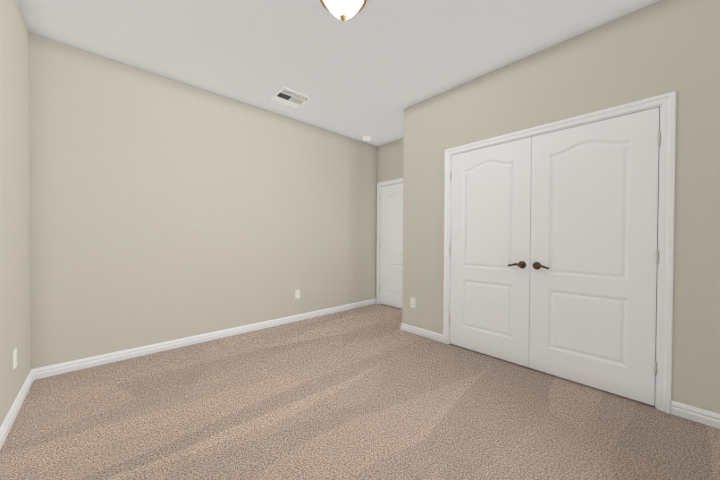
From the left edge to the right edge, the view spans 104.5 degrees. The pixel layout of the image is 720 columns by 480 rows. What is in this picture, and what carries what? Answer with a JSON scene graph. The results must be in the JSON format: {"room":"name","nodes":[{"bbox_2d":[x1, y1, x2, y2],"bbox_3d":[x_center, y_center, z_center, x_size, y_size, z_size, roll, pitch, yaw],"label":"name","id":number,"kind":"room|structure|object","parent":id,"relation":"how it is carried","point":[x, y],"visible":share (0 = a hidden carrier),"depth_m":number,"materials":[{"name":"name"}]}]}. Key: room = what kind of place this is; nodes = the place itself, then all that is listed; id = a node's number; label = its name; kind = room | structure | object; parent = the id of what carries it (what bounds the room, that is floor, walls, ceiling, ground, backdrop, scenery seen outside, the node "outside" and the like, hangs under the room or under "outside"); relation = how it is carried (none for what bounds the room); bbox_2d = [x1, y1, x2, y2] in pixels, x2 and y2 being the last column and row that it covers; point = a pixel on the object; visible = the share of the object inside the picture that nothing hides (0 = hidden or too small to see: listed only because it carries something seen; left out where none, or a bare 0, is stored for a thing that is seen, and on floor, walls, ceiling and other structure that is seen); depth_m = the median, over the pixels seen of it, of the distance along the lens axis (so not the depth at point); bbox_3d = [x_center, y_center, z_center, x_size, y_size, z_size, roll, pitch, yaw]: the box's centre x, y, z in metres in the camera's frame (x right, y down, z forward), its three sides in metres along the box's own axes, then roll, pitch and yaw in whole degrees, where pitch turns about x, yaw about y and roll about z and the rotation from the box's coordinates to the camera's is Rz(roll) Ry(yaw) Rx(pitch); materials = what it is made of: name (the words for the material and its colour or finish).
{"room":"empty bedroom","nodes":[
{"label":"empty bedroom","id":0,"kind":"room"},
{"bbox_2d":[0,0,30,426],"bbox_3d":[-1.322,-0.246,0.726,0.120,2.740,4.142,0,1,-43],"label":"wall","id":1,"kind":"structure","parent":0,"point":[15,286],"depth_m":1.80,"materials":[{"name":"paint"}]},
{"bbox_2d":[13,348,16,368],"bbox_3d":[-2.217,0.756,1.793,0.008,0.117,0.072,0,1,-43],"label":"outlet","id":2,"kind":"object","parent":1,"relation":"attached to","point":[14,358],"visible":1,"depth_m":1.78,"materials":[{"name":"white plastic"}]},
{"bbox_2d":[0,368,35,449],"bbox_3d":[-1.269,1.082,0.773,0.015,0.085,3.870,0,1,-43],"label":"baseboard","id":3,"kind":"structure","parent":1,"relation":"attached to","point":[10,418],"depth_m":1.76,"materials":[{"name":"white paint"}]},
{"bbox_2d":[29,32,376,368],"bbox_3d":[-1.153,-0.275,3.621,4.060,2.740,0.120,0,1,-43],"label":"wall","id":4,"kind":"structure","parent":0,"point":[163,209],"depth_m":2.83,"materials":[{"name":"paint"}]},
{"bbox_2d":[31,298,375,378],"bbox_3d":[-1.158,1.054,3.544,3.940,0.085,0.015,0,1,-43],"label":"baseboard","id":5,"kind":"structure","parent":4,"relation":"attached to","point":[51,370],"depth_m":2.86,"materials":[{"name":"white paint"}]},
{"bbox_2d":[295,290,299,298],"bbox_3d":[-0.856,0.730,3.823,0.072,0.117,0.008,0,1,-43],"label":"outlet","id":6,"kind":"object","parent":4,"relation":"attached to","point":[297,293],"visible":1,"depth_m":3.82,"materials":[{"name":"white plastic"}]},
{"bbox_2d":[18,0,659,145],"bbox_3d":[0.573,-1.673,2.456,5.260,0.100,4.142,0,1,-43],"label":"ceiling","id":7,"kind":"structure","parent":0,"point":[373,69],"depth_m":2.28,"materials":[{"name":"paint"}]},
{"bbox_2d":[269,87,311,108],"bbox_3d":[-0.797,-1.634,3.201,0.360,0.012,0.345,0,1,-43],"label":"ceiling vent","id":8,"kind":"object","parent":7,"relation":"in","point":[289,97],"visible":1,"depth_m":3.19,"materials":[{"name":"white metal"}]},
{"bbox_2d":[320,0,366,20],"bbox_3d":[-0.110,-1.531,1.825,0.318,0.180,0.318,0,1,-43],"label":"flush-mount light","id":9,"kind":"object","parent":7,"relation":"attached to","point":[342,10],"visible":1,"depth_m":1.80,"materials":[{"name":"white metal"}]},
{"bbox_2d":[362,136,370,140],"bbox_3d":[0.105,-1.622,4.420,0.132,0.048,0.132,0,1,-43],"label":"smoke detector","id":10,"kind":"object","parent":7,"relation":"attached to","point":[366,138],"visible":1,"depth_m":4.38,"materials":[{"name":"white plastic"}]},
{"bbox_2d":[0,304,719,479],"bbox_3d":[0.557,1.166,2.485,5.260,0.100,4.142,0,1,-43],"label":"floor","id":11,"kind":"structure","parent":0,"point":[371,392],"depth_m":1.75,"materials":[{"name":"carpet"}]},
{"bbox_2d":[376,138,403,246],"bbox_3d":[0.743,-0.273,4.473,0.120,2.740,1.202,0,1,-43],"label":"wall","id":12,"kind":"structure","parent":0,"point":[389,160],"depth_m":4.63,"materials":[{"name":"paint"}]},
{"bbox_2d":[376,178,402,303],"bbox_3d":[0.661,0.044,4.549,0.138,2.104,0.963,0,1,-43],"label":"trim","id":13,"kind":"structure","parent":12,"relation":"attached to","point":[389,182],"depth_m":4.83,"materials":[{"name":"white paint"}]},
{"bbox_2d":[380,183,402,308],"bbox_3d":[0.614,0.076,4.506,0.096,2.016,0.813,0,1,-43],"label":"door leaf","id":14,"kind":"structure","parent":12,"relation":"in","point":[391,241],"depth_m":4.63,"materials":[{"name":"white paint"}]},
{"bbox_2d":[402,0,719,413],"bbox_3d":[1.494,-0.249,2.511,0.120,2.740,2.700,0,1,-43],"label":"wall","id":15,"kind":"structure","parent":0,"point":[660,47],"depth_m":1.97,"materials":[{"name":"paint"}]},
{"bbox_2d":[410,298,415,307],"bbox_3d":[0.635,0.743,3.350,0.008,0.117,0.072,0,1,-43],"label":"outlet","id":16,"kind":"object","parent":15,"relation":"attached to","point":[412,302],"visible":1,"depth_m":3.35,"materials":[{"name":"white plastic"}]},
{"bbox_2d":[400,323,442,342],"bbox_3d":[0.925,1.064,3.608,0.795,0.085,0.800,0,1,-43],"label":"baseboard","id":17,"kind":"structure","parent":15,"relation":"attached to","point":[435,336],"depth_m":3.24,"materials":[{"name":"white paint"}]},
{"bbox_2d":[450,137,531,366],"bbox_3d":[1.219,0.098,2.703,0.096,2.016,0.756,0,1,-43],"label":"closet door","id":18,"kind":"structure","parent":15,"relation":"in","point":[490,250],"depth_m":2.67,"materials":[{"name":"white paint"}]},
{"bbox_2d":[443,91,675,413],"bbox_3d":[1.524,0.070,2.468,0.138,2.104,1.665,0,1,-43],"label":"trim","id":19,"kind":"structure","parent":15,"relation":"attached to","point":[665,103],"depth_m":1.86,"materials":[{"name":"white paint"}]},
{"bbox_2d":[529,107,658,405],"bbox_3d":[1.734,0.106,2.146,0.096,2.016,0.756,0,1,-43],"label":"closet door","id":20,"kind":"structure","parent":15,"relation":"in","point":[593,239],"depth_m":2.10,"materials":[{"name":"white paint"}]},
{"bbox_2d":[671,400,719,428],"bbox_3d":[2.188,1.091,1.669,0.015,0.085,0.432,0,1,-43],"label":"baseboard","id":21,"kind":"structure","parent":15,"relation":"attached to","point":[699,415],"depth_m":1.75,"materials":[{"name":"white paint"}]}
]}

